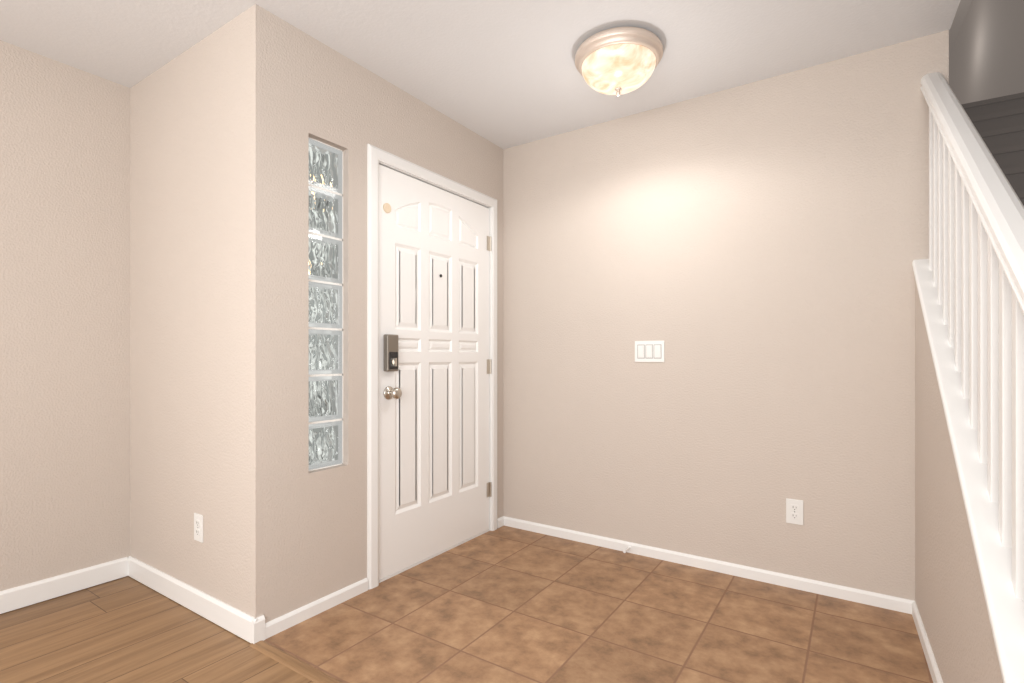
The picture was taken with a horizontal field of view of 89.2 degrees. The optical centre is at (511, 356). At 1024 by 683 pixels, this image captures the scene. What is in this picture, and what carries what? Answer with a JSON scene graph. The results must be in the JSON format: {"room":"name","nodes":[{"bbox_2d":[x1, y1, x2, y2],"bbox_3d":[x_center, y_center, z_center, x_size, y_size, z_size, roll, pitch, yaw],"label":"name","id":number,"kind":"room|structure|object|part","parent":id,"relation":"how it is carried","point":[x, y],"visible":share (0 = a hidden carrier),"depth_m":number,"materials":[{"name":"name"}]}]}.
{"room":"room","nodes":[
{"label":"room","id":0,"kind":"room"},
{"bbox_2d":[0,40,127,590],"bbox_3d":[-3.131,-0.130,0.886,0.120,2.440,4.450,0,0,34],"label":"wall","id":1,"kind":"structure","parent":0,"point":[64,128],"depth_m":2.38,"materials":[{"name":"paint"}]},
{"bbox_2d":[0,576,314,682],"bbox_3d":[-1.364,1.142,-0.360,4.445,0.096,4.330,0,0,34],"label":"floor","id":2,"kind":"structure","parent":0,"point":[127,629],"depth_m":1.98,"materials":[{"name":"brown wood"}]},
{"bbox_2d":[250,640,341,682],"bbox_3d":[-0.066,1.089,1.376,2.195,0.009,0.048,0,0,34],"label":"threshold strip","id":3,"kind":"object","parent":2,"relation":"on","point":[311,673],"depth_m":1.84,"materials":[{"name":"brown wood"}]},
{"bbox_2d":[128,20,231,605],"bbox_3d":[-1.466,-0.130,2.390,0.930,2.440,0.140,0,0,34],"label":"wall","id":4,"kind":"structure","parent":0,"point":[180,115],"depth_m":2.30,"materials":[{"name":"paint"}]},
{"bbox_2d":[194,513,202,542],"bbox_3d":[-1.342,0.730,2.220,0.072,0.116,0.008,0,0,34],"label":"outlet","id":5,"kind":"object","parent":4,"relation":"attached to","point":[198,527],"visible":1,"depth_m":2.21,"materials":[{"name":"white plastic"}]},
{"bbox_2d":[232,4,503,622],"bbox_3d":[-0.580,-0.130,2.720,0.150,2.440,1.670,0,0,34],"label":"wall","id":6,"kind":"structure","parent":0,"point":[299,534],"depth_m":2.13,"materials":[{"name":"paint"}]},
{"bbox_2d":[0,556,264,643],"bbox_3d":[-2.632,1.044,0.500,1.140,0.092,4.360,0,0,34],"label":"baseboard","id":7,"kind":"structure","parent":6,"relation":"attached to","point":[243,625],"depth_m":2.30,"materials":[{"name":"white wood"}]},
{"bbox_2d":[309,137,342,470],"bbox_3d":[-0.860,-0.226,2.303,0.083,1.428,0.204,0,0,34],"label":"blocks","id":8,"kind":"object","parent":6,"relation":"in","point":[325,305],"visible":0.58,"depth_m":2.29},
{"bbox_2d":[367,144,496,589],"bbox_3d":[-0.445,0.045,2.909,0.167,2.090,1.047,0,0,34],"label":"door frame","id":9,"kind":"structure","parent":6,"relation":"attached to","point":[376,156],"depth_m":2.47,"materials":[{"name":"white wood"}]},
{"bbox_2d":[379,164,491,579],"bbox_3d":[-0.380,0.074,2.872,0.116,2.008,0.923,0,0,34],"label":"door","id":10,"kind":"structure","parent":6,"relation":"in","point":[433,426],"depth_m":2.82,"materials":[{"name":"white wood"}]},
{"bbox_2d":[383,203,390,212],"bbox_3d":[-0.610,-0.730,2.543,0.009,0.048,0.048,0,0,34],"label":"disc","id":11,"kind":"object","parent":10,"relation":"attached to","point":[387,207],"visible":1,"depth_m":2.54,"materials":[{"name":"beige plastic"}]},
{"bbox_3d":[-0.577,0.177,2.535,0.072,0.066,0.066,0,0,34],"label":"knob","id":12,"kind":"part","parent":10,"relation":"part of","materials":[{"name":"silver metal"}]},
{"bbox_2d":[389,352,397,368],"bbox_3d":[-0.578,0.018,2.536,0.002,0.085,0.054,0,0,34],"label":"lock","id":13,"kind":"structure","parent":10,"relation":"attached to","point":[392,355],"depth_m":2.53,"materials":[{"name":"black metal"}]},
{"bbox_2d":[392,358,396,365],"bbox_3d":[-0.571,0.025,2.531,0.016,0.040,0.028,0,0,34],"label":"door lock","id":14,"kind":"object","parent":10,"relation":"attached to","point":[394,361],"visible":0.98,"depth_m":2.52,"materials":[{"name":"silver metal"}]},
{"bbox_3d":[-0.142,0.060,3.245,0.014,1.630,0.038,0,0,34],"label":"door hinges","id":15,"kind":"part","parent":10,"relation":"part of","materials":[{"name":"silver metal"}]},
{"bbox_2d":[0,0,960,148],"bbox_3d":[-1.217,-1.400,0.544,3.688,0.100,6.000,0,0,34],"label":"ceiling","id":16,"kind":"structure","parent":0,"point":[504,74],"depth_m":2.20,"materials":[{"name":"paint"}]},
{"bbox_2d":[575,26,662,96],"bbox_3d":[0.467,-1.246,2.283,0.380,0.207,0.380,0,0,34],"label":"ceiling light","id":17,"kind":"object","parent":16,"relation":"attached to","point":[617,61],"visible":0.98,"depth_m":2.18,"materials":[{"name":"beige glass"}]},
{"bbox_3d":[0.467,-1.232,2.283,0.320,0.105,0.320,0,0,34],"label":"lamp shade","id":18,"kind":"part","parent":17,"relation":"part of","materials":[{"name":"white glass"}]},
{"bbox_2d":[264,526,932,682],"bbox_3d":[0.752,1.140,1.835,3.350,0.100,1.670,0,0,34],"label":"floor","id":19,"kind":"structure","parent":0,"point":[505,604],"depth_m":2.09,"materials":[{"name":"brown tile"}]},
{"bbox_2d":[961,92,1023,205],"bbox_3d":[3.645,-0.336,4.212,1.268,2.851,8.577,0,0,34],"label":"steps","id":20,"kind":"structure","parent":19,"relation":"on","point":[998,122],"depth_m":3.18,"materials":[{"name":"carpet"}]},
{"bbox_2d":[504,30,948,600],"bbox_3d":[0.844,-1.510,2.849,2.380,5.200,0.120,0,0,34],"label":"wall","id":21,"kind":"structure","parent":0,"point":[746,254],"depth_m":2.60,"materials":[{"name":"paint"}]},
{"bbox_2d":[265,516,914,638],"bbox_3d":[0.373,1.062,2.105,2.120,0.056,1.640,0,0,34],"label":"baseboard","id":22,"kind":"structure","parent":21,"relation":"attached to","point":[302,614],"depth_m":2.46,"materials":[{"name":"white wood"}]},
{"bbox_2d":[635,341,663,361],"bbox_3d":[0.749,-0.030,2.833,0.165,0.116,0.010,0,0,34],"label":"switch plate","id":23,"kind":"object","parent":21,"relation":"attached to","point":[649,351],"visible":1,"depth_m":2.83,"materials":[{"name":"white plastic"}]},
{"bbox_2d":[786,498,802,524],"bbox_3d":[1.333,0.730,2.447,0.072,0.116,0.008,0,0,34],"label":"outlet","id":24,"kind":"object","parent":21,"relation":"attached to","point":[794,511],"visible":1,"depth_m":2.45,"materials":[{"name":"white plastic"}]},
{"bbox_2d":[949,50,952,89],"bbox_3d":[3.665,-1.510,5.269,0.360,5.200,7.033,0,0,34],"label":"wall","id":25,"kind":"structure","parent":0,"point":[951,56],"depth_m":7.01,"materials":[{"name":"paint"}]},
{"bbox_2d":[915,0,1002,682],"bbox_3d":[0.185,-1.510,-0.383,0.320,5.200,6.000,0,0,34],"label":"wall","id":26,"kind":"structure","parent":0,"point":[950,601],"depth_m":1.66,"materials":[{"name":"paint"}]},
{"bbox_2d":[912,602,942,682],"bbox_3d":[1.217,1.062,1.412,0.076,0.056,1.837,0,0,34],"label":"baseboard","id":27,"kind":"structure","parent":26,"relation":"attached to","point":[930,658],"depth_m":1.88,"materials":[{"name":"white wood"}]},
{"bbox_2d":[912,259,1023,682],"bbox_3d":[1.277,0.303,1.382,0.206,1.431,1.854,0,0,34],"label":"trim","id":28,"kind":"structure","parent":26,"relation":"on","point":[1005,607],"depth_m":1.32,"materials":[{"name":"white wood"}]},
{"bbox_2d":[921,72,1023,599],"bbox_3d":[1.254,-0.050,1.335,0.163,2.279,1.955,0,0,34],"label":"balustrade","id":29,"kind":"object","parent":28,"relation":"on","point":[976,236],"visible":1,"depth_m":1.39,"materials":[{"name":"white wood"}]},
{"bbox_2d":[949,0,971,57],"bbox_3d":[1.085,-4.160,3.217,4.565,0.100,13.240,0,0,34],"label":"ceiling","id":30,"kind":"structure","parent":0,"point":[959,17],"depth_m":6.38,"materials":[{"name":"paint"}]},
{"bbox_2d":[953,0,1023,103],"bbox_3d":[2.975,-1.510,2.081,0.578,5.200,13.116,0,0,34],"label":"wall","id":31,"kind":"structure","parent":0,"point":[986,59],"depth_m":5.29,"materials":[{"name":"paint"}]}
]}

